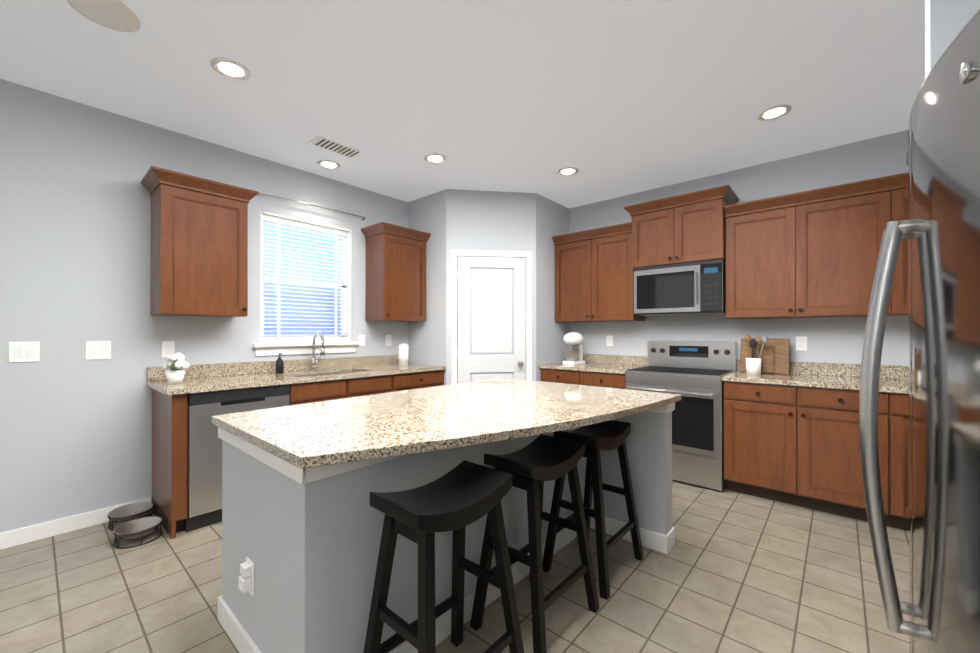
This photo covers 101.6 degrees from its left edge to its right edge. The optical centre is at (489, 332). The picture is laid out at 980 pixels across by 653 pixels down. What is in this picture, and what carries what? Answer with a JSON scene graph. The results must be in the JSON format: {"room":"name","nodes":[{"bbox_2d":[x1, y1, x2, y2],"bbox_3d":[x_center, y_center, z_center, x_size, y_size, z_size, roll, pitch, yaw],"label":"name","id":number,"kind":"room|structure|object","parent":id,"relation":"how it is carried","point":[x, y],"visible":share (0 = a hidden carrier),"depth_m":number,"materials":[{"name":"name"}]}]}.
{"room":"kitchen","nodes":[
{"label":"kitchen","id":0,"kind":"room"},
{"bbox_2d":[0,79,407,532],"bbox_3d":[-2.470,-0.104,2.831,0.160,2.714,7.626,0,0,41],"label":"wall","id":1,"kind":"structure","parent":0,"point":[75,265],"depth_m":2.60,"materials":[{"name":"paint"}]},
{"bbox_2d":[9,342,39,361],"bbox_3d":[-2.760,0.117,2.369,0.009,0.120,0.120,0,0,41],"label":"light switch","id":2,"kind":"object","parent":1,"relation":"attached to","point":[24,351],"depth_m":2.37,"materials":[{"name":"white plastic"}]},
{"bbox_2d":[0,497,150,549],"bbox_3d":[-3.646,1.202,1.352,0.013,0.095,3.855,0,0,41],"label":"baseboard","id":3,"kind":"structure","parent":1,"relation":"attached to","point":[20,536],"depth_m":2.45,"materials":[{"name":"white wood"}]},
{"bbox_2d":[85,341,110,359],"bbox_3d":[-2.553,0.117,2.607,0.009,0.120,0.120,0,0,41],"label":"light switch","id":4,"kind":"object","parent":1,"relation":"attached to","point":[93,349],"depth_m":2.60,"materials":[{"name":"white plastic"}]},
{"bbox_2d":[162,341,174,356],"bbox_3d":[-2.317,0.123,2.878,0.008,0.116,0.072,0,0,41],"label":"outlet","id":5,"kind":"object","parent":1,"relation":"attached to","point":[168,347],"depth_m":2.88,"materials":[{"name":"white plastic"}]},
{"bbox_2d":[141,166,258,316],"bbox_3d":[-2.071,-0.582,2.870,0.384,0.930,0.618,0,0,41],"label":"upper cabinet","id":6,"kind":"object","parent":1,"relation":"attached to","point":[199,248],"visible":1,"depth_m":2.75,"materials":[{"name":"brown wood"}]},
{"bbox_2d":[253,211,359,355],"bbox_3d":[-1.682,-0.409,3.685,0.205,1.218,0.950,0,0,41],"label":"window","id":7,"kind":"structure","parent":1,"relation":"in","point":[276,347],"depth_m":3.71,"materials":[{"name":"white wood"}]},
{"bbox_2d":[263,215,347,339],"bbox_3d":[-1.681,-0.461,3.685,0.056,1.064,0.782,0,0,41],"label":"window blinds","id":8,"kind":"object","parent":7,"relation":"attached to","point":[296,224],"visible":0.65,"depth_m":3.64,"materials":[{"name":"white plastic"}]},
{"bbox_2d":[259,192,366,219],"bbox_3d":[-1.623,-1.150,3.636,0.052,0.022,1.110,0,0,41],"label":"curtain rod","id":9,"kind":"object","parent":1,"relation":"attached to","point":[312,205],"visible":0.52,"depth_m":3.61,"materials":[{"name":"silver metal"}]},
{"bbox_2d":[358,335,364,345],"bbox_3d":[-1.297,0.086,4.046,0.008,0.116,0.072,0,0,41],"label":"outlet","id":10,"kind":"object","parent":1,"relation":"attached to","point":[361,338],"depth_m":4.04,"materials":[{"name":"white plastic"}]},
{"bbox_2d":[386,335,391,345],"bbox_3d":[-1.086,0.086,4.287,0.008,0.116,0.072,0,0,41],"label":"outlet","id":11,"kind":"object","parent":1,"relation":"attached to","point":[388,337],"depth_m":4.28,"materials":[{"name":"white plastic"}]},
{"bbox_2d":[361,222,430,321],"bbox_3d":[-0.955,-0.579,4.148,0.384,0.930,0.630,0,0,41],"label":"upper cabinet","id":12,"kind":"object","parent":1,"relation":"attached to","point":[395,291],"visible":1,"depth_m":4.01,"materials":[{"name":"brown wood"}]},
{"bbox_2d":[0,481,908,652],"bbox_3d":[0.083,1.298,0.690,7.100,0.100,7.766,0,0,41],"label":"floor","id":13,"kind":"structure","parent":0,"point":[733,572],"depth_m":1.92,"materials":[{"name":"tile"}]},
{"bbox_2d":[107,502,153,527],"bbox_3d":[-2.360,1.208,2.627,0.225,0.085,0.225,0,0,-4],"label":"bowl","id":14,"kind":"object","parent":13,"relation":"on","point":[119,514],"depth_m":2.66,"materials":[{"name":"grey metal"}]},
{"bbox_2d":[108,514,162,548],"bbox_3d":[-2.126,1.208,2.418,0.225,0.085,0.225,0,0,-4],"label":"bowl","id":15,"kind":"object","parent":13,"relation":"on","point":[134,525],"depth_m":2.44,"materials":[{"name":"grey metal"}]},
{"bbox_2d":[147,375,294,538],"bbox_3d":[-1.915,0.816,2.866,0.621,0.878,0.697,0,0,41],"label":"base cabinet","id":16,"kind":"object","parent":13,"relation":"on","point":[186,469],"depth_m":2.54,"materials":[{"name":"brown wood"}]},
{"bbox_2d":[162,352,189,383],"bbox_3d":[-2.094,0.239,2.671,0.180,0.205,0.138,0,0,41],"label":"plant pot","id":17,"kind":"object","parent":16,"relation":"on","point":[175,372],"visible":1,"depth_m":2.64,"materials":[{"name":"white ceramic"}]},
{"bbox_2d":[271,367,394,404],"bbox_3d":[-1.397,0.817,3.462,0.617,0.878,0.883,0,0,41],"label":"base cabinet","id":18,"kind":"object","parent":13,"relation":"on","point":[310,386],"depth_m":3.26,"materials":[{"name":"brown wood"}]},
{"bbox_2d":[276,353,283,372],"bbox_3d":[-1.758,0.258,3.345,0.076,0.170,0.060,0,0,41],"label":"soap pump","id":19,"kind":"object","parent":18,"relation":"on","point":[279,365],"visible":1,"depth_m":3.33,"materials":[{"name":"black"}]},
{"bbox_2d":[310,332,324,369],"bbox_3d":[-1.517,0.170,3.566,0.215,0.346,0.094,0,0,41],"label":"faucet","id":20,"kind":"object","parent":18,"relation":"on","point":[314,361],"visible":1,"depth_m":3.58,"materials":[{"name":"silver metal"}]},
{"bbox_2d":[363,363,446,391],"bbox_3d":[-0.897,0.818,4.035,0.617,0.878,0.637,0,0,41],"label":"base cabinet","id":21,"kind":"object","parent":13,"relation":"on","point":[409,377],"depth_m":3.81,"materials":[{"name":"brown wood"}]},
{"bbox_2d":[398,343,408,365],"bbox_3d":[-0.895,0.231,4.132,0.104,0.228,0.104,0,0,41],"label":"canister","id":22,"kind":"object","parent":21,"relation":"on","point":[403,354],"visible":1,"depth_m":4.09,"materials":[{"name":"white ceramic"}]},
{"bbox_2d":[211,406,674,652],"bbox_3d":[-0.052,0.826,2.040,1.312,0.856,1.991,0,0,41],"label":"kitchen island","id":23,"kind":"object","parent":13,"relation":"on","point":[302,522],"depth_m":1.47,"materials":[{"name":"paint"}]},
{"bbox_2d":[211,378,681,497],"bbox_3d":[-0.044,0.383,2.047,1.364,0.034,2.000,0,0,41],"label":"island countertop","id":24,"kind":"structure","parent":23,"relation":"on","point":[398,441],"depth_m":1.66,"materials":[{"name":"beige stone"}]},
{"bbox_2d":[363,460,523,652],"bbox_3d":[-0.151,0.879,1.343,0.366,0.747,0.467,0,0,41],"label":"stool","id":25,"kind":"object","parent":13,"relation":"on","point":[460,497],"visible":1,"depth_m":1.29,"materials":[{"name":"black wood"}]},
{"bbox_2d":[470,434,599,652],"bbox_3d":[0.205,0.880,1.749,0.366,0.747,0.467,0,0,41],"label":"stool","id":26,"kind":"object","parent":13,"relation":"on","point":[535,464],"visible":0.9,"depth_m":1.68,"materials":[{"name":"black wood"}]},
{"bbox_2d":[542,420,643,599],"bbox_3d":[0.560,0.881,2.156,0.366,0.747,0.467,0,0,41],"label":"stool","id":27,"kind":"object","parent":13,"relation":"on","point":[610,435],"visible":0.81,"depth_m":2.09,"materials":[{"name":"black wood"}]},
{"bbox_2d":[539,354,647,388],"bbox_3d":[1.076,0.751,4.148,0.934,1.010,0.649,0,0,41],"label":"base cabinet","id":28,"kind":"object","parent":13,"relation":"on","point":[603,370],"visible":0.21,"depth_m":4.02,"materials":[{"name":"brown wood"}]},
{"bbox_2d":[563,332,584,364],"bbox_3d":[0.904,0.173,4.322,0.203,0.344,0.270,0,0,41],"label":"stand mixer","id":29,"kind":"object","parent":28,"relation":"on","point":[573,354],"visible":1,"depth_m":4.24,"materials":[{"name":"white plastic"}]},
{"bbox_2d":[625,341,736,490],"bbox_3d":[1.687,0.672,3.552,0.762,1.165,0.707,0,0,41],"label":"stove","id":30,"kind":"object","parent":13,"relation":"on","point":[692,373],"visible":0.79,"depth_m":3.27,"materials":[{"name":"silver metal"}]},
{"bbox_2d":[722,371,893,527],"bbox_3d":[2.363,0.816,3.040,0.918,0.875,0.622,0,0,41],"label":"base cabinet","id":31,"kind":"object","parent":13,"relation":"on","point":[792,437],"depth_m":2.79,"materials":[{"name":"brown wood"}]},
{"bbox_2d":[744,334,767,374],"bbox_3d":[2.172,0.179,3.260,0.170,0.326,0.110,0,0,41],"label":"utensil crock","id":32,"kind":"object","parent":31,"relation":"on","point":[753,365],"visible":1,"depth_m":3.24,"materials":[{"name":"white ceramic"}]},
{"bbox_2d":[740,338,789,373],"bbox_3d":[2.288,0.197,3.337,0.340,0.289,0.080,0,0,41],"label":"cutting board","id":33,"kind":"object","parent":31,"relation":"on","point":[775,355],"visible":0.62,"depth_m":3.29,"materials":[{"name":"brown wood"}]},
{"bbox_2d":[890,383,908,530],"bbox_3d":[3.014,0.815,2.471,0.812,0.875,0.622,0,0,41],"label":"base cabinet","id":34,"kind":"object","parent":13,"relation":"on","point":[901,390],"depth_m":2.47,"materials":[{"name":"brown wood"}]},
{"bbox_2d":[859,9,979,652],"bbox_3d":[1.281,0.350,0.664,0.979,1.797,0.900,0,0,41],"label":"fridge","id":35,"kind":"object","parent":13,"relation":"on","point":[939,229],"visible":1,"depth_m":0.76,"materials":[{"name":"silver metal"}]},
{"bbox_2d":[0,0,924,207],"bbox_3d":[0.083,-1.516,0.696,7.100,0.100,7.766,0,0,41],"label":"ceiling","id":36,"kind":"structure","parent":0,"point":[609,99],"depth_m":2.32,"materials":[{"name":"white paint"}]},
{"bbox_2d":[67,0,140,31],"bbox_3d":[-1.752,-1.457,1.817,0.250,0.012,0.250,0,0,41],"label":"ceiling speaker","id":37,"kind":"object","parent":36,"relation":"attached to","point":[116,15],"visible":1,"depth_m":1.82,"materials":[{"name":"white plastic"}]},
{"bbox_2d":[210,57,250,80],"bbox_3d":[-1.439,-1.457,2.221,0.190,0.009,0.190,0,0,41],"label":"recessed light","id":38,"kind":"object","parent":36,"relation":"in","point":[230,68],"visible":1,"depth_m":2.21,"materials":[{"name":"white"}]},
{"bbox_2d":[317,160,339,168],"bbox_3d":[-1.403,-1.455,3.478,0.190,0.009,0.190,0,0,41],"label":"recessed light","id":39,"kind":"object","parent":36,"relation":"in","point":[327,164],"visible":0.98,"depth_m":3.47,"materials":[{"name":"white"}]},
{"bbox_2d":[308,135,360,157],"bbox_3d":[-1.218,-1.454,3.143,0.180,0.011,0.340,0,0,41],"label":"ceiling vent","id":40,"kind":"object","parent":36,"relation":"in","point":[328,144],"visible":1,"depth_m":3.12,"materials":[{"name":"white metal"}]},
{"bbox_2d":[424,153,446,163],"bbox_3d":[-0.460,-1.455,3.357,0.190,0.009,0.190,0,0,41],"label":"recessed light","id":41,"kind":"object","parent":36,"relation":"in","point":[435,158],"visible":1,"depth_m":3.35,"materials":[{"name":"white"}]},
{"bbox_2d":[557,167,577,175],"bbox_3d":[0.706,-1.454,3.627,0.190,0.009,0.190,0,0,41],"label":"recessed light","id":42,"kind":"object","parent":36,"relation":"in","point":[567,171],"visible":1,"depth_m":3.62,"materials":[{"name":"white"}]},
{"bbox_2d":[757,104,791,120],"bbox_3d":[1.891,-1.456,2.658,0.190,0.009,0.190,0,0,41],"label":"recessed light","id":43,"kind":"object","parent":36,"relation":"in","point":[774,112],"visible":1,"depth_m":2.65,"materials":[{"name":"white"}]},
{"bbox_2d":[408,189,568,384],"bbox_3d":[0.008,-0.100,4.596,1.250,2.714,1.386,0,0,41],"label":"wall","id":44,"kind":"structure","parent":0,"point":[449,220],"depth_m":4.18,"materials":[{"name":"paint"}]},
{"bbox_2d":[451,250,531,383],"bbox_3d":[0.021,0.210,4.116,0.570,2.095,0.639,0,0,41],"label":"pantry door","id":45,"kind":"structure","parent":44,"relation":"in","point":[491,314],"depth_m":4.12,"materials":[{"name":"white wood"}]},
{"bbox_2d":[569,130,908,369],"bbox_3d":[1.876,-0.102,3.991,4.860,2.714,0.160,0,0,41],"label":"wall","id":46,"kind":"structure","parent":0,"point":[835,339],"depth_m":3.39,"materials":[{"name":"paint"}]},
{"bbox_2d":[552,222,645,321],"bbox_3d":[1.145,-0.584,4.265,0.897,0.940,0.386,0,0,41],"label":"upper cabinet","id":47,"kind":"object","parent":46,"relation":"attached to","point":[594,275],"visible":0.96,"depth_m":4.13,"materials":[{"name":"brown wood"}]},
{"bbox_2d":[606,336,612,345],"bbox_3d":[1.308,0.096,4.374,0.072,0.116,0.008,0,0,41],"label":"outlet","id":48,"kind":"object","parent":46,"relation":"attached to","point":[609,339],"depth_m":4.37,"materials":[{"name":"white plastic"}]},
{"bbox_2d":[624,184,738,268],"bbox_3d":[1.752,-0.903,3.691,0.878,0.585,0.449,0,0,41],"label":"upper cabinet","id":49,"kind":"object","parent":46,"relation":"attached to","point":[686,227],"visible":0.98,"depth_m":3.52,"materials":[{"name":"brown wood"}]},
{"bbox_2d":[634,259,725,315],"bbox_3d":[1.759,-0.386,3.688,0.740,0.442,0.438,0,0,41],"label":"microwave","id":50,"kind":"object","parent":49,"relation":"attached to","point":[694,288],"visible":1,"depth_m":3.52,"materials":[{"name":"silver metal"}]},
{"bbox_2d":[796,336,806,350],"bbox_3d":[2.558,0.094,3.282,0.072,0.116,0.008,0,0,41],"label":"outlet","id":51,"kind":"object","parent":46,"relation":"attached to","point":[801,341],"depth_m":3.28,"materials":[{"name":"white plastic"}]},
{"bbox_2d":[723,172,908,318],"bbox_3d":[2.733,-0.582,2.878,1.775,0.930,0.386,0,0,41],"label":"upper cabinet","id":52,"kind":"object","parent":46,"relation":"attached to","point":[814,253],"visible":0.69,"depth_m":2.98,"materials":[{"name":"brown wood"}]},
{"bbox_2d":[925,0,979,79],"bbox_3d":[1.714,-0.108,0.997,0.843,2.714,0.100,0,0,41],"label":"wall","id":53,"kind":"structure","parent":0,"point":[946,21],"depth_m":1.22,"materials":[{"name":"paint"}]},
{"label":"outside","id":54,"kind":"structure","parent":0,"visible":0},
{"bbox_2d":[264,222,339,335],"bbox_3d":[-1.943,-0.460,3.914,0.010,2.310,1.830,0,0,41],"label":"sky","id":55,"kind":"structure","parent":54,"point":[272,326],"depth_m":3.98,"materials":[{"name":"blue"}]}
]}

